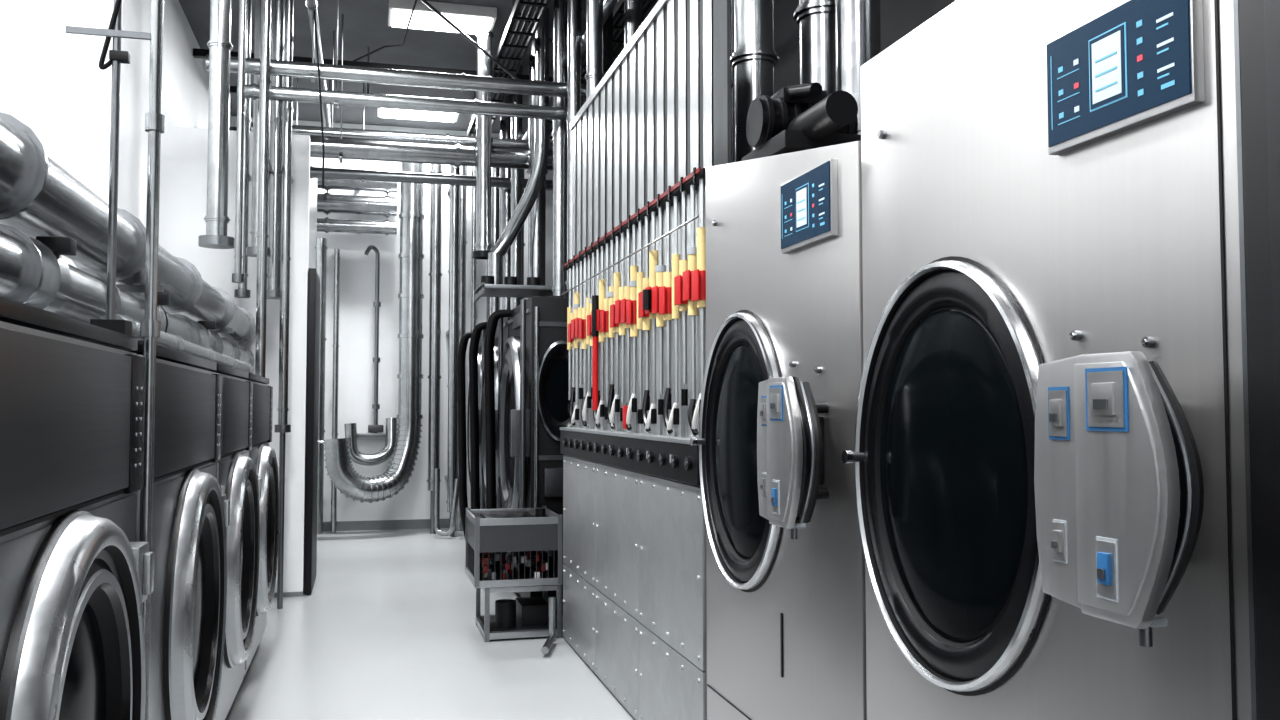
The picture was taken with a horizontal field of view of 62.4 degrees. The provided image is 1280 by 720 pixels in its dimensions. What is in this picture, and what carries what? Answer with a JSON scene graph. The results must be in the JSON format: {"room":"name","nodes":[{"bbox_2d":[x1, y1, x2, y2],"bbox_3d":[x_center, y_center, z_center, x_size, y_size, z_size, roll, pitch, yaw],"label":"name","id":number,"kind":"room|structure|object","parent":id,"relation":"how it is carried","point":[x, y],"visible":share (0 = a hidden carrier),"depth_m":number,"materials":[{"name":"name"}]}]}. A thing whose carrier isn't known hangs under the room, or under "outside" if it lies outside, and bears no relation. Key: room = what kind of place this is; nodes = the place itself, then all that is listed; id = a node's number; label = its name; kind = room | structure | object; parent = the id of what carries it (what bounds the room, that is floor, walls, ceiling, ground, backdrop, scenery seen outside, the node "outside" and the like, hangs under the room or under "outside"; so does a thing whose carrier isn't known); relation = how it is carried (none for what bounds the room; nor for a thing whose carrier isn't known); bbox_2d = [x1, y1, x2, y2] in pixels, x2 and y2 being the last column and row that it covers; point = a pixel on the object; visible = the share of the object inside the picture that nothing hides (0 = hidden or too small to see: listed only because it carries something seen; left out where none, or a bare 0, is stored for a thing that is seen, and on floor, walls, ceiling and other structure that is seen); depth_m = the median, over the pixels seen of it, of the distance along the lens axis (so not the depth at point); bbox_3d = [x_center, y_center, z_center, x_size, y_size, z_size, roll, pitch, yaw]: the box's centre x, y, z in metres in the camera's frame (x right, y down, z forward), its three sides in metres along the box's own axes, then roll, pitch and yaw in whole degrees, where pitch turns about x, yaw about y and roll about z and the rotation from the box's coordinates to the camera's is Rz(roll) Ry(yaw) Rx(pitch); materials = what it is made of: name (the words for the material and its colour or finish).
{"room":"laundry","nodes":[
{"label":"laundry","id":0,"kind":"room"},
{"bbox_2d":[0,0,230,283],"bbox_3d":[-2.563,-0.704,4.122,0.100,4.400,14.400,1,-3,-15],"label":"wall","id":1,"kind":"structure","parent":0,"point":[52,81],"depth_m":5.56,"materials":[{"name":"white paint"}]},
{"bbox_2d":[0,112,255,343],"bbox_3d":[-1.720,-0.456,2.412,0.666,0.262,10.090,1,-3,-15],"label":"duct","id":2,"kind":"object","parent":1,"relation":"attached to","point":[39,197],"visible":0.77,"depth_m":3.07,"materials":[{"name":"metal"}]},
{"bbox_2d":[159,126,309,593],"bbox_3d":[-2.852,0.020,7.386,1.000,3.250,0.120,1,-3,-15],"label":"wall partition","id":3,"kind":"structure","parent":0,"point":[183,151],"depth_m":7.38,"materials":[{"name":"white paint"}]},
{"bbox_2d":[234,0,251,297],"bbox_3d":[-2.696,-1.587,7.256,0.102,2.350,0.351,1,-3,-15],"label":"vertical pipe","id":4,"kind":"object","parent":3,"relation":"attached to","point":[241,292],"visible":0.62,"depth_m":7.10,"materials":[{"name":"metal"}]},
{"bbox_2d":[246,0,270,256],"bbox_3d":[-2.545,-1.717,7.159,0.153,2.100,0.626,1,-3,-15],"label":"vertical pipe","id":5,"kind":"object","parent":3,"relation":"attached to","point":[251,251],"visible":0.33,"depth_m":6.88,"materials":[{"name":"metal"}]},
{"bbox_2d":[255,0,273,376],"bbox_3d":[-2.440,-0.576,6.941,0.102,4.400,1.001,1,-3,-15],"label":"vertical pipe","id":6,"kind":"object","parent":3,"relation":"attached to","point":[265,163],"visible":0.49,"depth_m":6.51,"materials":[{"name":"metal"}]},
{"bbox_2d":[267,0,283,298],"bbox_3d":[-2.499,-1.586,7.294,0.153,2.350,0.376,1,-3,-15],"label":"vertical pipe","id":7,"kind":"object","parent":3,"relation":"attached to","point":[277,6],"visible":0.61,"depth_m":7.14,"materials":[{"name":"metal"}]},
{"bbox_2d":[274,0,293,608],"bbox_3d":[-2.406,-0.564,7.208,0.102,4.400,0.501,1,-3,-15],"label":"vertical pipe","id":8,"kind":"object","parent":3,"relation":"attached to","point":[282,427],"visible":0.99,"depth_m":6.99,"materials":[{"name":"metal"}]},
{"bbox_2d":[274,591,302,596],"bbox_3d":[-2.835,1.625,7.248,1.000,0.030,0.015,1,-3,-15],"label":"baseboard","id":9,"kind":"structure","parent":3,"relation":"attached to","point":[285,594],"depth_m":7.35,"materials":[{"name":"grey"}]},
{"bbox_2d":[304,268,326,593],"bbox_3d":[-2.395,0.511,7.845,0.117,2.290,0.820,1,-3,-15],"label":"door","id":10,"kind":"structure","parent":3,"relation":"in","point":[313,336],"depth_m":7.47,"materials":[{"name":"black metal"}]},
{"bbox_2d":[229,55,298,131],"bbox_3d":[-1.984,-2.247,9.515,3.500,0.828,0.175,1,-3,-15],"label":"ceiling pipe","id":11,"kind":"object","parent":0,"point":[230,128],"depth_m":9.24,"materials":[{"name":"silver metal"}]},
{"bbox_2d":[230,83,474,99],"bbox_3d":[-2.071,-2.532,10.157,3.840,0.200,0.060,1,-3,-15],"label":"strut","id":12,"kind":"object","parent":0,"point":[233,89],"depth_m":9.70,"materials":[{"name":"silver metal"}]},
{"bbox_2d":[193,47,586,83],"bbox_3d":[-1.819,-2.576,9.191,3.840,0.200,0.060,1,-3,-15],"label":"strut","id":13,"kind":"object","parent":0,"point":[197,53],"depth_m":9.06,"materials":[{"name":"silver metal"}]},
{"bbox_2d":[231,116,552,521],"bbox_3d":[-2.479,-0.363,11.628,3.850,4.400,0.100,1,-3,-15],"label":"wall","id":14,"kind":"structure","parent":0,"point":[357,269],"depth_m":11.48,"materials":[{"name":"white paint"}]},
{"bbox_2d":[315,238,327,533],"bbox_3d":[-3.385,0.267,11.170,0.138,3.100,0.264,1,-3,-15],"label":"pipe","id":15,"kind":"object","parent":14,"relation":"attached to","point":[321,247],"visible":0.71,"depth_m":11.08,"materials":[{"name":"metal"}]},
{"bbox_2d":[330,249,340,532],"bbox_3d":[-3.240,0.321,11.247,0.075,3.000,0.182,1,-3,-15],"label":"pipe","id":16,"kind":"object","parent":14,"relation":"attached to","point":[336,258],"visible":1,"depth_m":11.18,"materials":[{"name":"metal"}]},
{"bbox_2d":[317,192,396,217],"bbox_3d":[-3.006,-1.631,11.248,0.810,0.250,0.470,1,-3,-15],"label":"ventilation duct","id":17,"kind":"object","parent":14,"relation":"attached to","point":[327,203],"visible":1,"depth_m":11.06,"materials":[{"name":"metal"}]},
{"bbox_2d":[317,217,396,235],"bbox_3d":[-3.011,-1.401,11.256,0.810,0.175,0.432,1,-3,-15],"label":"ventilation duct","id":18,"kind":"object","parent":14,"relation":"attached to","point":[326,225],"visible":1,"depth_m":11.08,"materials":[{"name":"metal"}]},
{"bbox_2d":[317,178,396,193],"bbox_3d":[-3.006,-1.881,11.260,0.810,0.250,0.470,1,-3,-15],"label":"ventilation duct","id":19,"kind":"object","parent":14,"relation":"attached to","point":[336,184],"visible":0.62,"depth_m":11.08,"materials":[{"name":"metal"}]},
{"bbox_2d":[323,162,424,502],"bbox_3d":[-2.714,-0.421,10.869,1.019,3.752,0.333,2,-3,-31],"label":"curved pipe","id":20,"kind":"object","parent":19,"relation":"attached to","point":[341,473],"visible":0.98,"depth_m":10.96,"materials":[{"name":"silver metal"}]},
{"bbox_2d":[357,245,385,436],"bbox_3d":[-2.855,-0.204,11.339,0.420,2.056,0.245,1,-3,-15],"label":"pipe","id":21,"kind":"object","parent":14,"relation":"attached to","point":[375,428],"visible":0.86,"depth_m":11.32,"materials":[{"name":"metal"}]},
{"bbox_2d":[344,418,396,465],"bbox_3d":[-2.782,0.860,11.153,0.314,0.502,0.634,-2,-3,40],"label":"trap","id":22,"kind":"object","parent":21,"relation":"attached to","point":[360,458],"visible":0.93,"depth_m":11.04,"materials":[{"name":"metal"}]},
{"bbox_2d":[323,519,449,530],"bbox_3d":[-2.465,1.782,11.475,3.850,0.100,0.015,1,-3,-15],"label":"baseboard","id":23,"kind":"structure","parent":14,"relation":"attached to","point":[414,523],"depth_m":11.39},
{"bbox_2d":[426,164,442,533],"bbox_3d":[-2.214,-0.126,11.335,0.150,3.900,0.570,1,-3,-15],"label":"pipe","id":24,"kind":"object","parent":14,"relation":"attached to","point":[435,274],"visible":0.84,"depth_m":11.09,"materials":[{"name":"metal"}]},
{"bbox_2d":[445,165,459,536],"bbox_3d":[-2.014,-0.180,11.241,0.125,4.000,0.858,1,-3,-15],"label":"pipe","id":25,"kind":"object","parent":14,"relation":"attached to","point":[454,191],"visible":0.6,"depth_m":10.85,"materials":[{"name":"metal"}]},
{"bbox_2d":[455,166,467,530],"bbox_3d":[-1.960,-0.268,11.517,0.125,4.200,0.358,1,-3,-15],"label":"pipe","id":26,"kind":"object","parent":14,"relation":"attached to","point":[463,169],"visible":0.36,"depth_m":11.40,"materials":[{"name":"metal"}]},
{"bbox_2d":[470,166,476,339],"bbox_3d":[-1.841,-0.213,11.611,0.075,4.100,0.232,1,-3,-15],"label":"pipe","id":27,"kind":"object","parent":14,"relation":"attached to","point":[473,262],"visible":0.24,"depth_m":11.55,"materials":[{"name":"metal"}]},
{"bbox_2d":[486,167,499,321],"bbox_3d":[-1.603,-0.267,11.533,0.225,4.200,0.507,1,-3,-15],"label":"pipe","id":28,"kind":"object","parent":14,"relation":"attached to","point":[492,303],"visible":0.05,"depth_m":11.37,"materials":[{"name":"metal"}]},
{"bbox_2d":[521,169,525,298],"bbox_3d":[-1.359,-0.261,11.667,0.150,4.200,0.370,1,-3,-15],"label":"pipe","id":29,"kind":"object","parent":14,"relation":"attached to","point":[523,170],"visible":0.07,"depth_m":11.57,"materials":[{"name":"metal"}]},
{"bbox_2d":[179,0,658,136],"bbox_3d":[-0.651,-2.929,4.721,4.050,0.100,14.600,1,-3,-15],"label":"ceiling","id":30,"kind":"structure","parent":0,"point":[365,22],"depth_m":9.02,"materials":[{"name":"grey paint"}]},
{"bbox_2d":[90,0,131,336],"bbox_3d":[-1.334,-1.508,2.731,0.081,2.920,0.080,1,-3,-15],"label":"conduit","id":31,"kind":"object","parent":30,"relation":"hanging from","point":[116,56],"visible":0.92,"depth_m":2.67,"materials":[{"name":"metal"}]},
{"bbox_2d":[198,0,234,248],"bbox_3d":[-2.337,-1.725,5.882,0.187,2.200,0.187,1,-3,-15],"label":"vertical pipe","id":32,"kind":"object","parent":30,"relation":"attached to","point":[220,46],"visible":1,"depth_m":5.82,"materials":[{"name":"metal"}]},
{"bbox_2d":[232,0,245,282],"bbox_3d":[-2.370,-1.632,6.283,0.068,2.350,0.068,1,-3,-15],"label":"vertical pipe","id":33,"kind":"object","parent":30,"relation":"attached to","point":[237,276],"visible":1,"depth_m":6.25,"materials":[{"name":"metal"}]},
{"bbox_2d":[305,0,330,126],"bbox_3d":[-2.065,-2.497,6.661,0.075,0.588,7.700,1,-3,-15],"label":"ceiling pipe","id":34,"kind":"object","parent":30,"relation":"attached to","point":[311,5],"depth_m":7.41,"materials":[{"name":"silver metal"}]},
{"bbox_2d":[314,0,416,188],"bbox_3d":[-1.596,-1.941,6.670,0.935,1.703,0.215,-1,-3,14],"label":"ceiling pipe","id":35,"kind":"object","parent":30,"relation":"hanging from","point":[411,15],"visible":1,"depth_m":6.70,"materials":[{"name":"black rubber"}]},
{"bbox_2d":[206,17,586,98],"bbox_3d":[-1.174,-2.277,7.038,3.180,0.993,0.125,1,-3,-15],"label":"ceiling pipe","id":36,"kind":"object","parent":30,"relation":"hanging from","point":[462,82],"depth_m":6.89,"materials":[{"name":"silver metal"}]},
{"bbox_2d":[237,0,566,120],"bbox_3d":[-1.100,-2.202,7.106,3.000,1.136,0.112,1,-3,-15],"label":"ceiling pipe","id":37,"kind":"object","parent":30,"relation":"hanging from","point":[289,94],"depth_m":6.93,"materials":[{"name":"silver metal"}]},
{"bbox_2d":[251,31,552,149],"bbox_3d":[-1.614,-2.233,8.887,3.100,0.913,0.125,1,-3,-15],"label":"ceiling pipe","id":38,"kind":"object","parent":30,"relation":"attached to","point":[296,129],"depth_m":8.73,"materials":[{"name":"silver metal"}]},
{"bbox_2d":[377,108,458,121],"bbox_3d":[-2.276,-2.553,10.849,0.810,0.090,0.410,1,-3,-15],"label":"ceiling light","id":39,"kind":"object","parent":30,"relation":"attached to","point":[381,112],"depth_m":10.85,"materials":[{"name":"white plastic"}]},
{"bbox_2d":[297,14,552,170],"bbox_3d":[-1.465,-2.123,8.507,3.000,1.166,0.212,1,-3,-15],"label":"ceiling pipe","id":40,"kind":"object","parent":30,"relation":"attached to","point":[457,154],"depth_m":8.33,"materials":[{"name":"silver metal"}]},
{"bbox_2d":[310,83,552,189],"bbox_3d":[-1.797,-2.149,10.180,2.800,0.963,0.125,1,-3,-15],"label":"ceiling pipe","id":41,"kind":"object","parent":30,"relation":"attached to","point":[315,172],"depth_m":10.01,"materials":[{"name":"silver metal"}]},
{"bbox_2d":[388,0,496,33],"bbox_3d":[-1.547,-2.671,8.252,0.810,0.090,0.410,1,-3,-15],"label":"ceiling light","id":42,"kind":"object","parent":30,"relation":"attached to","point":[471,19],"depth_m":8.14,"materials":[{"name":"white plastic"}]},
{"bbox_2d":[421,0,518,78],"bbox_3d":[-1.303,-2.465,8.099,1.116,0.520,0.919,1,-3,-15],"label":"brace","id":43,"kind":"object","parent":30,"relation":"attached to","point":[425,2],"depth_m":8.08,"materials":[{"name":"silver metal"}]},
{"bbox_2d":[473,31,493,259],"bbox_3d":[-1.246,-1.759,8.444,0.168,1.900,0.168,1,-3,-15],"label":"duct","id":44,"kind":"object","parent":30,"relation":"attached to","point":[483,245],"visible":0.92,"depth_m":8.39,"materials":[{"name":"silver metal"}]},
{"bbox_2d":[467,0,549,135],"bbox_3d":[-0.771,-2.614,7.469,0.210,0.280,7.400,1,-3,-15],"label":"cable tray","id":45,"kind":"object","parent":30,"relation":"attached to","point":[516,7],"visible":0.62,"depth_m":8.15,"materials":[{"name":"black metal"}]},
{"bbox_2d":[509,64,522,309],"bbox_3d":[-1.111,-1.476,9.501,0.140,2.370,0.140,1,-3,-15],"label":"duct","id":46,"kind":"object","parent":30,"relation":"hanging from","point":[516,194],"visible":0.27,"depth_m":9.46,"materials":[{"name":"silver metal"}]},
{"bbox_2d":[488,7,548,283],"bbox_3d":[-0.937,-1.617,8.257,0.521,2.200,0.167,-1,-3,23],"label":"duct","id":47,"kind":"object","parent":30,"relation":"attached to","point":[541,142],"visible":0.95,"depth_m":8.15,"materials":[{"name":"silver metal"}]},
{"bbox_2d":[526,27,547,298],"bbox_3d":[-0.830,-1.519,8.542,0.196,2.370,0.196,1,-3,-15],"label":"duct","id":48,"kind":"object","parent":30,"relation":"hanging from","point":[537,215],"visible":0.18,"depth_m":8.47,"materials":[{"name":"silver metal"}]},
{"bbox_2d":[550,0,567,296],"bbox_3d":[-0.557,-1.572,7.374,0.140,2.370,0.140,1,-3,-15],"label":"duct","id":49,"kind":"object","parent":30,"relation":"hanging from","point":[560,28],"visible":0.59,"depth_m":7.33,"materials":[{"name":"silver metal"}]},
{"bbox_2d":[564,0,580,296],"bbox_3d":[-0.437,-1.589,6.992,0.126,2.370,0.126,1,-3,-15],"label":"duct","id":50,"kind":"object","parent":30,"relation":"hanging from","point":[574,6],"visible":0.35,"depth_m":6.97,"materials":[{"name":"silver metal"}]},
{"bbox_2d":[549,0,654,140],"bbox_3d":[-0.093,-2.606,7.645,0.210,0.280,7.400,1,-3,-15],"label":"cable tray","id":51,"kind":"object","parent":30,"relation":"attached to","point":[617,44],"visible":0.19,"depth_m":7.99,"materials":[{"name":"black metal"}]},
{"bbox_2d":[603,11,612,74],"bbox_3d":[-0.265,-1.578,7.244,0.224,2.370,0.224,1,-3,-15],"label":"duct","id":52,"kind":"object","parent":30,"relation":"hanging from","point":[608,26],"visible":0.02,"depth_m":7.21,"materials":[{"name":"metal"}]},
{"bbox_2d":[793,0,835,95],"bbox_3d":[0.666,-1.779,3.875,0.255,2.275,0.255,1,-3,-15],"label":"duct","id":53,"kind":"object","parent":30,"relation":"attached to","point":[815,19],"visible":0.22,"depth_m":3.77,"materials":[{"name":"silver metal"}]},
{"bbox_2d":[835,0,880,134],"bbox_3d":[0.737,-1.791,3.604,0.225,2.275,0.225,1,-3,-15],"label":"duct","id":54,"kind":"object","parent":30,"relation":"hanging from","point":[857,22],"visible":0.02,"depth_m":3.51,"materials":[{"name":"silver metal"}]},
{"bbox_2d":[225,528,634,719],"bbox_3d":[-0.651,1.567,4.517,4.050,0.100,14.600,1,-3,-15],"label":"floor","id":55,"kind":"structure","parent":0,"point":[386,629],"depth_m":5.67,"materials":[{"name":"white concrete"}]},
{"bbox_2d":[0,296,153,719],"bbox_3d":[-1.349,0.652,1.729,0.834,1.475,1.360,1,-3,-15],"label":"washer","id":56,"kind":"object","parent":55,"relation":"on","point":[75,578],"visible":1,"depth_m":1.82,"materials":[{"name":"metal"}]},
{"bbox_2d":[65,0,164,719],"bbox_3d":[-1.263,-0.775,2.550,0.222,4.400,0.044,1,-3,-15],"label":"pipe","id":57,"kind":"object","parent":55,"relation":"on","point":[154,120],"visible":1,"depth_m":2.54,"materials":[{"name":"metal"}]},
{"bbox_2d":[128,340,229,719],"bbox_3d":[-1.702,0.713,3.082,0.834,1.475,1.320,1,-3,-15],"label":"washer","id":58,"kind":"object","parent":55,"relation":"on","point":[191,514],"visible":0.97,"depth_m":2.97,"materials":[{"name":"metal"}]},
{"bbox_2d":[100,313,252,372],"bbox_3d":[-1.849,0.004,4.483,0.088,0.129,3.400,1,-3,-15],"label":"pipe","id":59,"kind":"object","parent":58,"relation":"on","point":[174,341],"visible":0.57,"depth_m":3.89,"materials":[{"name":"metal"}]},
{"bbox_2d":[212,363,260,719],"bbox_3d":[-2.011,0.767,4.266,0.834,1.475,1.070,1,-3,-15],"label":"washer","id":60,"kind":"object","parent":55,"relation":"on","point":[237,478],"visible":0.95,"depth_m":4.21,"materials":[{"name":"metal"}]},
{"bbox_2d":[244,373,279,675],"bbox_3d":[-2.288,0.815,5.330,0.834,1.475,1.070,1,-3,-15],"label":"washer","id":61,"kind":"object","parent":55,"relation":"on","point":[264,458],"visible":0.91,"depth_m":5.33,"materials":[{"name":"metal"}]},
{"bbox_2d":[434,468,458,535],"bbox_3d":[-1.944,1.433,10.641,0.278,0.677,0.080,-1,-3,12],"label":"hose","id":62,"kind":"object","parent":55,"relation":"on","point":[438,530],"visible":1,"depth_m":10.64,"materials":[{"name":"silver metal"}]},
{"bbox_2d":[457,329,485,536],"bbox_3d":[-0.925,0.731,9.533,1.372,2.025,1.102,1,-3,-15],"label":"dryer","id":63,"kind":"object","parent":55,"relation":"on","point":[464,339],"visible":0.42,"depth_m":9.77,"materials":[{"name":"metal"}]},
{"bbox_2d":[469,317,508,516],"bbox_3d":[-0.637,0.681,8.431,1.372,2.025,1.102,1,-3,-15],"label":"pipes","id":64,"kind":"object","parent":55,"relation":"on","point":[502,330],"visible":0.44,"depth_m":8.65,"materials":[{"name":"metal"}]},
{"bbox_2d":[474,276,552,301],"bbox_3d":[-0.418,-0.483,7.982,1.600,0.250,0.600,1,-3,-15],"label":"shelf","id":65,"kind":"object","parent":64,"relation":"on","point":[487,288],"visible":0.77,"depth_m":7.77,"materials":[{"name":"metal"}]},
{"bbox_2d":[498,95,510,309],"bbox_3d":[-1.315,-0.417,10.434,0.221,4.400,0.221,-1,-3,12],"label":"duct","id":66,"kind":"object","parent":55,"relation":"on","point":[505,122],"visible":0.08,"depth_m":10.41,"materials":[{"name":"metal"}]},
{"bbox_2d":[465,506,562,641],"bbox_3d":[-0.754,1.234,6.238,0.496,0.720,0.576,1,-3,-15],"label":"trolley","id":67,"kind":"object","parent":55,"relation":"on","point":[506,549],"visible":0.99,"depth_m":6.03,"materials":[{"name":"grey metal"}]},
{"bbox_2d":[484,296,573,614],"bbox_3d":[-0.342,0.629,7.296,1.372,2.025,1.170,1,-3,-15],"label":"dryer","id":68,"kind":"object","parent":55,"relation":"on","point":[533,401],"visible":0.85,"depth_m":6.72,"materials":[{"name":"metal"}]},
{"bbox_2d":[541,597,555,653],"bbox_3d":[-0.493,1.431,5.713,0.040,0.240,0.333,0,-3,2],"label":"drain pipe","id":69,"kind":"object","parent":55,"relation":"on","point":[551,638],"visible":1,"depth_m":5.84,"materials":[{"name":"silver metal"}]},
{"bbox_2d":[585,0,603,99],"bbox_3d":[-0.273,-0.604,6.318,0.140,4.400,0.140,1,-3,-15],"label":"duct","id":70,"kind":"object","parent":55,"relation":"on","point":[594,75],"visible":0.17,"depth_m":6.33,"materials":[{"name":"metal"}]},
{"bbox_2d":[560,427,706,719],"bbox_3d":[0.400,0.934,4.908,1.133,1.200,2.570,1,-3,-15],"label":"cabinet","id":71,"kind":"object","parent":55,"relation":"on","point":[635,564],"visible":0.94,"depth_m":4.36,"materials":[{"name":"metal"}]},
{"bbox_2d":[561,0,730,437],"bbox_3d":[-0.063,-0.551,4.845,0.134,1.760,2.590,1,-3,-15],"label":"rack","id":72,"kind":"object","parent":71,"relation":"on","point":[659,116],"visible":0.61,"depth_m":4.33,"materials":[{"name":"metal"}]},
{"bbox_2d":[567,179,705,436],"bbox_3d":[-0.099,-0.126,4.788,0.082,0.895,2.468,1,-3,-15],"label":"pipes","id":73,"kind":"object","parent":72,"relation":"hanging from","point":[650,302],"visible":0.99,"depth_m":4.44,"materials":[{"name":"metal"}]},
{"bbox_2d":[730,0,734,162],"bbox_3d":[0.384,-1.267,4.937,0.175,3.200,0.175,1,-3,-15],"label":"duct","id":74,"kind":"object","parent":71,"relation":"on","point":[731,1],"visible":0.02,"depth_m":4.88,"materials":[{"name":"silver metal"}]},
{"bbox_2d":[730,0,778,161],"bbox_3d":[0.490,-1.286,4.531,0.212,3.200,0.212,1,-3,-15],"label":"duct","id":75,"kind":"object","parent":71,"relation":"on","point":[754,59],"visible":0.33,"depth_m":4.46,"materials":[{"name":"silver metal"}]},
{"bbox_2d":[624,0,642,47],"bbox_3d":[-0.040,-0.594,6.534,0.168,4.400,0.168,1,-3,-15],"label":"duct","id":76,"kind":"object","parent":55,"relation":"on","point":[633,9],"visible":0.02,"depth_m":6.55,"materials":[{"name":"metal"}]},
{"bbox_2d":[690,141,866,719],"bbox_3d":[0.813,0.391,3.078,1.268,2.119,1.135,1,-3,-15],"label":"washer","id":77,"kind":"object","parent":55,"relation":"on","point":[785,558],"visible":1,"depth_m":2.79,"materials":[{"name":"metal"}]},
{"bbox_2d":[741,82,860,160],"bbox_3d":[0.535,-0.746,3.297,0.320,0.239,0.600,1,-3,-15],"label":"motor","id":78,"kind":"object","parent":77,"relation":"on","point":[795,118],"visible":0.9,"depth_m":3.20,"materials":[{"name":"black metal"}]},
{"bbox_2d":[842,0,1256,719],"bbox_3d":[1.100,0.350,1.975,1.268,2.100,1.115,1,-3,-15],"label":"washer","id":79,"kind":"object","parent":55,"relation":"on","point":[1051,456],"visible":0.99,"depth_m":1.70,"materials":[{"name":"metal"}]},
{"bbox_2d":[1239,0,1279,719],"bbox_3d":[1.389,0.185,1.108,1.150,2.350,0.758,1,-3,-15],"label":"tall cabinet","id":80,"kind":"object","parent":55,"relation":"on","point":[1259,20],"visible":1,"depth_m":1.32,"materials":[{"name":"silver metal"}]},
{"bbox_3d":[-0.994,0.590,0.366,0.834,1.475,1.340,1,-3,-15],"label":"washer","id":81,"kind":"object","parent":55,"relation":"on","visible":0},
{"bbox_2d":[0,224,254,365],"bbox_3d":[-1.498,-0.172,2.457,0.226,0.296,10.090,1,-3,-15],"label":"duct","id":82,"kind":"object","parent":81,"relation":"on","point":[33,272],"visible":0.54,"depth_m":2.71,"materials":[{"name":"metal"}]},
{"bbox_2d":[518,12,586,71],"bbox_3d":[-0.484,-2.437,8.725,1.215,0.520,0.919,1,-3,-15],"label":"brace","id":83,"kind":"object","parent":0,"point":[519,14],"depth_m":8.43,"materials":[{"name":"metal"}]},
{"bbox_2d":[522,0,618,139],"bbox_3d":[-0.353,-2.435,7.105,0.100,0.670,7.700,1,-3,-15],"label":"ceiling pipe","id":84,"kind":"object","parent":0,"point":[608,5],"depth_m":6.96,"materials":[{"name":"silver metal"}]},
{"bbox_2d":[774,0,955,93],"bbox_3d":[1.260,-0.659,5.117,0.100,4.400,14.400,1,-3,-15],"label":"wall","id":85,"kind":"structure","parent":0,"point":[898,18],"depth_m":6.22,"materials":[{"name":"paint"}]}
]}

